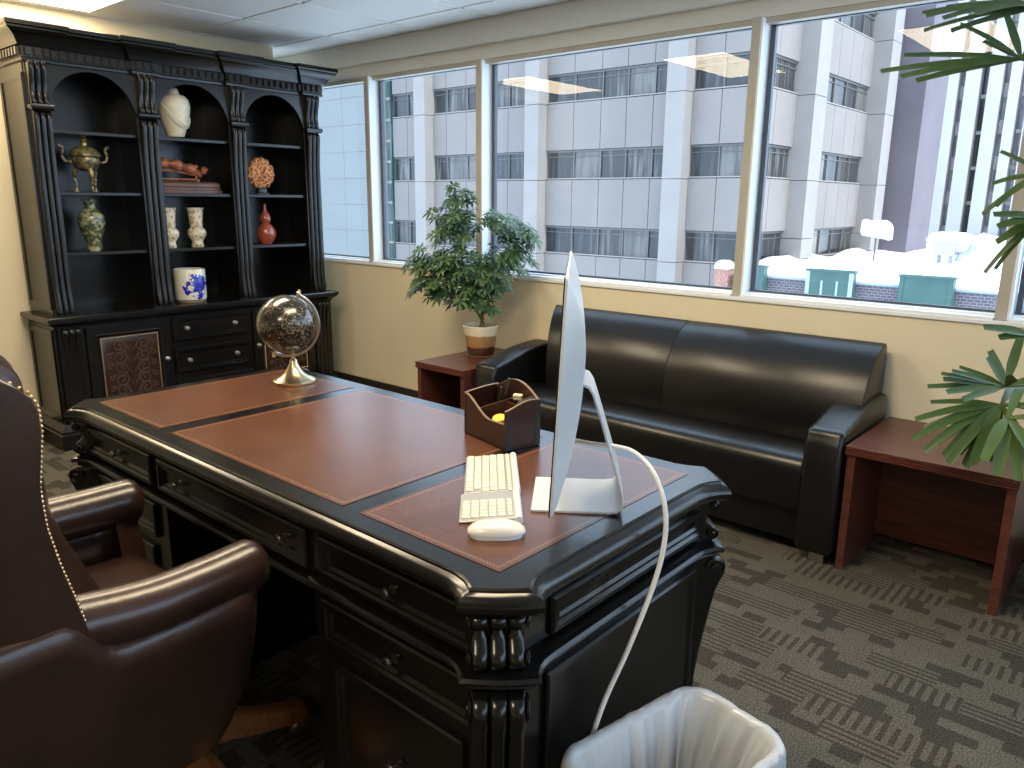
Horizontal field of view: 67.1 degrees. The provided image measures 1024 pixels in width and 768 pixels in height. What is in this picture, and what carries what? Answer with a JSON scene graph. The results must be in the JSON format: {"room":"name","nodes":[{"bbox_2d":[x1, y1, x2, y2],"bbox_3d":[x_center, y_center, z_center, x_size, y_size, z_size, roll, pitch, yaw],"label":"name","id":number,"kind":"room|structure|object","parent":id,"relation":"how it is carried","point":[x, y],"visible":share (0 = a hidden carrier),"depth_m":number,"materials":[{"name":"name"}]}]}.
{"room":"office","nodes":[
{"label":"office","id":0,"kind":"room"},
{"bbox_2d":[0,1,272,414],"bbox_3d":[-3.701,-0.671,3.492,0.120,2.435,6.010,12,17,40],"label":"wall","id":1,"kind":"structure","parent":0,"point":[15,345],"depth_m":4.44,"materials":[{"name":"beige paint"}]},
{"bbox_2d":[98,0,574,58],"bbox_3d":[-1.096,-1.410,1.226,7.900,0.100,6.550,12,17,40],"label":"ceiling","id":2,"kind":"structure","parent":0,"point":[302,17],"depth_m":4.49,"materials":[{"name":"tile"}]},
{"bbox_2d":[10,0,137,14],"bbox_3d":[-2.577,-1.985,3.826,0.600,0.007,1.210,12,17,40],"label":"recessed light","id":3,"kind":"object","parent":2,"relation":"in","point":[93,7],"visible":1,"depth_m":4.22,"materials":[{"name":"beige plastic"}]},
{"bbox_2d":[24,0,120,11],"bbox_3d":[-2.577,-1.983,3.826,0.486,0.001,1.096,12,17,40],"label":"diffuser","id":4,"kind":"object","parent":3,"relation":"attached to","point":[83,5],"depth_m":4.20,"materials":[{"name":"white plastic"}]},
{"bbox_2d":[0,0,501,47],"bbox_3d":[-0.879,-1.306,1.022,7.080,0.008,6.300,12,17,40],"label":"trim","id":5,"kind":"structure","parent":2,"relation":"attached to","point":[309,1],"depth_m":4.50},
{"bbox_2d":[273,0,753,68],"bbox_3d":[1.008,-1.836,3.609,7.700,0.135,0.160,12,17,40],"label":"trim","id":6,"kind":"structure","parent":2,"relation":"attached to","point":[577,14],"depth_m":4.40,"materials":[{"name":"paint"}]},
{"bbox_2d":[41,440,1023,767],"bbox_3d":[-1.125,1.040,1.882,7.800,0.100,6.450,12,17,40],"label":"floor","id":7,"kind":"structure","parent":0,"point":[895,657],"depth_m":2.44,"materials":[{"name":"carpet"}]},
{"bbox_2d":[0,355,310,767],"bbox_3d":[-0.881,0.405,1.624,0.724,1.259,0.969,11,17,38],"label":"chair","id":8,"kind":"object","parent":7,"relation":"on","point":[110,657],"visible":1,"depth_m":1.40,"materials":[{"name":"brown leather"}]},
{"bbox_2d":[0,355,99,594],"bbox_3d":[-1.012,0.250,1.448,0.537,0.760,0.403,11,17,38],"label":"backrest","id":9,"kind":"object","parent":8,"relation":"on","point":[81,581],"depth_m":1.39,"materials":[{"name":"brown leather"}]},
{"bbox_2d":[86,556,250,685],"bbox_3d":[-0.880,0.563,1.690,0.536,0.202,0.400,11,17,38],"label":"armrest","id":10,"kind":"object","parent":8,"relation":"on","point":[107,571],"depth_m":1.82,"materials":[{"name":"brown leather"}]},
{"bbox_2d":[0,16,340,451],"bbox_3d":[-2.029,-0.907,4.923,0.490,2.262,1.988,12,17,40],"label":"bookcase","id":11,"kind":"object","parent":7,"relation":"on","point":[110,321],"depth_m":4.68,"materials":[{"name":"wood"}]},
{"bbox_2d":[68,154,100,170],"bbox_3d":[-2.423,-1.256,4.386,0.168,0.091,0.168,12,17,40],"label":"bowl","id":12,"kind":"object","parent":11,"relation":"on","point":[82,162],"depth_m":4.34,"materials":[{"name":"gold metal"}]},
{"bbox_2d":[77,199,105,250],"bbox_3d":[-2.429,-0.919,4.463,0.148,0.290,0.148,12,17,40],"label":"porcelain vase","id":13,"kind":"object","parent":11,"relation":"on","point":[91,222],"visible":1,"depth_m":4.42,"materials":[{"name":"green ceramic"}]},
{"bbox_2d":[165,208,178,247],"bbox_3d":[-2.134,-0.972,4.800,0.116,0.243,0.116,12,17,40],"label":"floral vase","id":14,"kind":"object","parent":11,"relation":"on","point":[173,233],"visible":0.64,"depth_m":4.77,"materials":[{"name":"ceramic"}]},
{"bbox_2d":[157,88,190,137],"bbox_3d":[-2.065,-1.651,4.712,0.194,0.296,0.194,-6,15,-27],"label":"vase","id":15,"kind":"object","parent":11,"relation":"on","point":[173,108],"visible":0.85,"depth_m":4.65,"materials":[{"name":"beige ceramic"}]},
{"bbox_2d":[20,287,338,329],"bbox_3d":[-2.052,-0.516,5.041,0.429,0.065,1.926,12,17,40],"label":"countertop","id":16,"kind":"structure","parent":11,"relation":"on","point":[91,315],"depth_m":4.70,"materials":[{"name":"black wood"}]},
{"bbox_2d":[173,267,206,302],"bbox_3d":[-2.064,-0.635,4.951,0.192,0.209,0.192,12,17,40],"label":"pot","id":17,"kind":"object","parent":11,"relation":"on","point":[189,282],"visible":1,"depth_m":4.88,"materials":[{"name":"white ceramic"}]},
{"bbox_2d":[163,181,222,193],"bbox_3d":[-2.038,-1.231,4.833,0.130,0.073,0.410,12,17,40],"label":"wooden box","id":18,"kind":"object","parent":11,"relation":"on","point":[169,186],"visible":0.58,"depth_m":4.80,"materials":[{"name":"brown wood"}]},
{"bbox_2d":[161,158,207,181],"bbox_3d":[-2.062,-1.327,4.778,0.086,0.138,0.362,12,17,40],"label":"carving","id":19,"kind":"object","parent":18,"relation":"on","point":[178,166],"visible":0.75,"depth_m":4.79,"materials":[{"name":"brown wood"}]},
{"bbox_2d":[186,208,206,246],"bbox_3d":[-2.016,-1.002,4.931,0.116,0.243,0.116,12,17,40],"label":"floral vase","id":20,"kind":"object","parent":11,"relation":"on","point":[196,232],"visible":1,"depth_m":4.90,"materials":[{"name":"ceramic"}]},
{"bbox_2d":[247,157,274,193],"bbox_3d":[-1.687,-1.403,5.194,0.074,0.246,0.209,12,17,40],"label":"disc","id":21,"kind":"object","parent":11,"relation":"on","point":[261,175],"visible":1,"depth_m":5.17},
{"bbox_2d":[256,204,276,243],"bbox_3d":[-1.686,-1.095,5.283,0.136,0.268,0.136,12,17,40],"label":"vase","id":22,"kind":"object","parent":11,"relation":"on","point":[266,233],"visible":1,"depth_m":5.25,"materials":[{"name":"ceramic"}]},
{"bbox_2d":[63,366,731,767],"bbox_3d":[-0.441,0.514,2.215,1.906,0.781,0.882,12,17,40],"label":"executive desk","id":23,"kind":"object","parent":7,"relation":"on","point":[439,646],"visible":0.85,"depth_m":1.67,"materials":[{"name":"black paint"}]},
{"bbox_2d":[256,290,319,386],"bbox_3d":[-0.776,-0.164,2.665,0.201,0.323,0.201,12,17,40],"label":"desk globe","id":24,"kind":"object","parent":23,"relation":"on","point":[284,323],"visible":1,"depth_m":2.60,"materials":[{"name":"gold metal"}]},
{"bbox_2d":[459,489,522,523],"bbox_3d":[-0.044,0.254,1.606,0.128,0.017,0.154,0,13,-2],"label":"numeric keypad","id":25,"kind":"object","parent":23,"relation":"on","point":[474,507],"visible":0.99,"depth_m":1.59,"materials":[{"name":"plastic"}]},
{"bbox_2d":[464,452,520,493],"bbox_3d":[-0.047,0.207,1.802,0.124,0.017,0.252,0,13,-2],"label":"keyboard","id":26,"kind":"object","parent":23,"relation":"on","point":[499,472],"visible":0.98,"depth_m":1.78,"materials":[{"name":"plastic"}]},
{"bbox_2d":[467,518,525,540],"bbox_3d":[-0.030,0.277,1.481,0.113,0.029,0.058,0,13,-2],"label":"computer mouse","id":27,"kind":"object","parent":23,"relation":"on","point":[491,529],"visible":1,"depth_m":1.46,"materials":[{"name":"white plastic"}]},
{"bbox_2d":[464,379,540,451],"bbox_3d":[-0.028,0.071,2.067,0.112,0.157,0.198,-9,16,-35],"label":"desk organizer","id":28,"kind":"object","parent":23,"relation":"on","point":[520,428],"visible":0.98,"depth_m":2.04,"materials":[{"name":"brown leather"}]},
{"bbox_2d":[492,414,503,422],"bbox_3d":[-0.033,0.093,2.024,0.040,0.023,0.038,4,14,15],"label":"tape roll","id":29,"kind":"object","parent":28,"relation":"in","point":[498,417],"visible":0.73,"depth_m":2.02,"materials":[{"name":"yellow plastic"}]},
{"bbox_2d":[497,387,502,401],"bbox_3d":[-0.039,0.067,2.124,0.030,0.123,0.011,3,14,9],"label":"pen","id":30,"kind":"object","parent":28,"relation":"in","point":[501,388],"visible":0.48,"depth_m":2.11,"materials":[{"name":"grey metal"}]},
{"bbox_2d":[502,378,510,399],"bbox_3d":[-0.025,0.057,2.107,0.042,0.152,0.011,1,13,4],"label":"pen","id":31,"kind":"object","parent":28,"relation":"in","point":[508,379],"visible":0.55,"depth_m":2.09,"materials":[{"name":"grey metal"}]},
{"bbox_2d":[513,393,522,400],"bbox_3d":[0.016,0.035,2.053,0.026,0.017,0.015,6,15,23],"label":"eraser","id":32,"kind":"object","parent":28,"relation":"in","point":[516,396],"visible":0.99,"depth_m":2.05,"materials":[{"name":"beige rubber"}]},
{"bbox_2d":[517,396,534,403],"bbox_3d":[0.038,0.048,2.026,0.022,0.041,0.053,-12,18,-42],"label":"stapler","id":33,"kind":"object","parent":28,"relation":"in","point":[530,397],"visible":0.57,"depth_m":2.01,"materials":[{"name":"silver metal"}]},
{"bbox_2d":[531,251,623,518],"bbox_3d":[0.145,-0.002,1.625,0.192,0.508,0.650,2,13,5],"label":"computer monitor","id":34,"kind":"object","parent":23,"relation":"on","point":[557,493],"visible":1,"depth_m":1.44,"materials":[{"name":"metal"}]},
{"bbox_2d":[574,438,668,734],"bbox_3d":[0.193,0.610,1.577,0.224,0.917,0.437,2,13,6],"label":"power cord","id":35,"kind":"object","parent":34,"relation":"attached to","point":[639,456],"visible":0.84,"depth_m":1.55,"materials":[{"name":"white plastic"}]},
{"bbox_2d":[415,348,504,409],"bbox_3d":[-0.204,0.096,4.568,0.385,0.510,0.625,12,17,40],"label":"side table","id":36,"kind":"object","parent":7,"relation":"on","point":[444,380],"visible":0.22,"depth_m":4.45,"materials":[{"name":"brown wood"}]},
{"bbox_2d":[400,181,542,357],"bbox_3d":[-0.240,-0.651,4.453,0.840,0.996,0.356,1,13,0],"label":"plant","id":37,"kind":"object","parent":36,"relation":"on","point":[480,337],"visible":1,"depth_m":4.38,"materials":[{"name":"green plant"}]},
{"bbox_2d":[560,686,786,767],"bbox_3d":[0.308,0.887,1.515,0.428,0.394,0.283,-9,17,-36],"label":"waste bin","id":38,"kind":"object","parent":7,"relation":"on","point":[685,726],"visible":1,"depth_m":1.58,"materials":[{"name":"white plastic"}]},
{"bbox_2d":[474,305,886,563],"bbox_3d":[0.706,0.123,3.793,1.957,0.832,0.563,12,17,40],"label":"leather sofa","id":39,"kind":"object","parent":7,"relation":"on","point":[774,415],"visible":0.81,"depth_m":3.45,"materials":[{"name":"black leather"}]},
{"bbox_2d":[835,416,1023,616],"bbox_3d":[1.669,0.481,3.027,0.567,0.510,0.559,12,17,40],"label":"side table","id":40,"kind":"object","parent":7,"relation":"on","point":[894,488],"visible":0.91,"depth_m":3.06,"materials":[{"name":"brown wood"}]},
{"bbox_2d":[880,0,1023,480],"bbox_3d":[1.687,-0.229,2.545,0.964,2.114,0.586,-1,14,-8],"label":"palm","id":41,"kind":"object","parent":7,"relation":"on","point":[982,428],"visible":1,"depth_m":2.53,"materials":[{"name":"plant"}]},
{"bbox_2d":[327,0,879,82],"bbox_3d":[1.021,-1.736,3.650,7.700,0.078,0.115,12,17,40],"label":"wall","id":42,"kind":"structure","parent":0,"point":[743,11],"depth_m":4.02,"materials":[{"name":"paint"}]},
{"bbox_2d":[324,259,1023,427],"bbox_3d":[0.983,0.001,4.038,7.700,0.962,0.162,12,17,40],"label":"wall window","id":43,"kind":"structure","parent":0,"point":[378,334],"depth_m":4.19,"materials":[{"name":"beige paint"}]},
{"bbox_2d":[322,76,382,262],"bbox_3d":[-1.432,-1.590,5.824,1.277,1.260,0.132,12,17,40],"label":"window","id":44,"kind":"structure","parent":43,"relation":"attached to","point":[371,89],"depth_m":5.42,"materials":[{"name":"white paint"}]},
{"bbox_2d":[372,59,491,267],"bbox_3d":[-0.551,-1.404,5.080,1.062,1.260,0.132,12,17,40],"label":"window","id":45,"kind":"structure","parent":43,"relation":"attached to","point":[483,70],"depth_m":4.77,"materials":[{"name":"white paint"}]},
{"bbox_2d":[486,16,771,296],"bbox_3d":[0.500,-1.182,4.191,1.732,1.260,0.132,12,17,40],"label":"window","id":46,"kind":"structure","parent":43,"relation":"attached to","point":[761,31],"depth_m":3.73,"materials":[{"name":"white paint"}]},
{"bbox_2d":[740,0,1023,320],"bbox_3d":[1.573,-0.956,3.284,1.117,1.260,0.132,12,17,40],"label":"window","id":47,"kind":"structure","parent":43,"relation":"attached to","point":[1011,270],"depth_m":3.31,"materials":[{"name":"white paint"}]},
{"bbox_2d":[1008,260,1023,322],"bbox_3d":[2.510,-0.758,2.492,1.372,1.260,0.132,12,17,40],"label":"window","id":48,"kind":"structure","parent":43,"relation":"attached to","point":[1018,317],"depth_m":3.06,"materials":[{"name":"white paint"}]},
{"label":"outside","id":49,"kind":"structure","parent":0,"visible":0},
{"bbox_2d":[732,275,1023,311],"bbox_3d":[42.062,-3.269,44.610,37.300,7.300,55.760,12,17,40],"label":"brick wall","id":50,"kind":"structure","parent":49,"point":[879,291],"depth_m":30.96,"materials":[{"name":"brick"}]},
{"bbox_2d":[714,260,733,286],"bbox_3d":[9.595,-4.199,35.149,0.720,2.880,0.720,12,17,40],"label":"brick chimney","id":51,"kind":"object","parent":50,"relation":"on","point":[723,268],"visible":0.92,"depth_m":34.72,"materials":[{"name":"pink brick"}]},
{"bbox_2d":[757,265,769,289],"bbox_3d":[10.637,-4.544,34.139,1.250,1.440,0.520,12,17,40],"label":"rooftop box","id":52,"kind":"object","parent":50,"relation":"on","point":[763,269],"visible":0.37,"depth_m":33.66,"materials":[{"name":"teal metal"}]},
{"bbox_2d":[804,268,858,296],"bbox_3d":[13.182,-4.007,31.988,2.000,1.440,0.520,12,17,40],"label":"rooftop box","id":53,"kind":"object","parent":50,"relation":"on","point":[832,282],"visible":0.72,"depth_m":31.72,"materials":[{"name":"metal"}]},
{"bbox_2d":[733,232,1023,291],"bbox_3d":[42.159,-6.993,43.745,37.262,0.726,55.661,12,17,40],"label":"snow cover","id":54,"kind":"object","parent":50,"relation":"on","point":[886,266],"visible":0.53,"depth_m":39.17,"materials":[{"name":"white snow"}]},
{"bbox_2d":[860,219,892,260],"bbox_3d":[19.644,-7.758,41.679,1.480,2.208,0.900,12,17,40],"label":"sign","id":55,"kind":"object","parent":54,"relation":"on","point":[882,229],"visible":1,"depth_m":41.21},
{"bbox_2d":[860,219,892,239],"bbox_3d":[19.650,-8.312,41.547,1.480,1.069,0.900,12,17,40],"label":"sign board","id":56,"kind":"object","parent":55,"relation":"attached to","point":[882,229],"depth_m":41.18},
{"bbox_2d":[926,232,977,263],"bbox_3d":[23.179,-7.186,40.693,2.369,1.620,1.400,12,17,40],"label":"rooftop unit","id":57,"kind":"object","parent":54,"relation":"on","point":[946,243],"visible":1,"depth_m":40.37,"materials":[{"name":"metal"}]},
{"bbox_2d":[897,274,958,305],"bbox_3d":[15.915,-3.431,29.678,1.990,1.440,0.520,12,17,40],"label":"rooftop box","id":58,"kind":"object","parent":50,"relation":"on","point":[926,289],"visible":0.7,"depth_m":29.42,"materials":[{"name":"teal metal"}]},
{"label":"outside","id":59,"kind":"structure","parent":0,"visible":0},
{"bbox_2d":[392,9,905,285],"bbox_3d":[11.984,-14.634,55.280,26.875,21.900,31.750,12,17,40],"label":"office building","id":60,"kind":"structure","parent":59,"point":[627,161],"depth_m":41.93,"materials":[{"name":"concrete"}]},
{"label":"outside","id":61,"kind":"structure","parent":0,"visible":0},
{"bbox_2d":[318,81,396,258],"bbox_3d":[-14.724,-17.070,65.082,26.580,21.592,11.600,12,17,40],"label":"stone building","id":62,"kind":"structure","parent":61,"point":[341,115],"depth_m":54.86,"materials":[{"name":"stone"}]},
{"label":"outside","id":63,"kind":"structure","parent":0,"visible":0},
{"bbox_2d":[928,0,1023,241],"bbox_3d":[52.604,-34.935,74.835,26.000,43.100,10.800,12,17,40],"label":"tower","id":64,"kind":"structure","parent":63,"point":[984,110],"depth_m":76.17,"materials":[{"name":"white concrete"}]},
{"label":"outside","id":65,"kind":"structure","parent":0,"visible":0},
{"bbox_2d":[876,1,958,252],"bbox_3d":[26.162,-24.448,48.284,2.300,32.500,5.200,12,17,40],"label":"building","id":66,"kind":"structure","parent":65,"point":[919,108],"depth_m":48.70,"materials":[{"name":"white concrete"}]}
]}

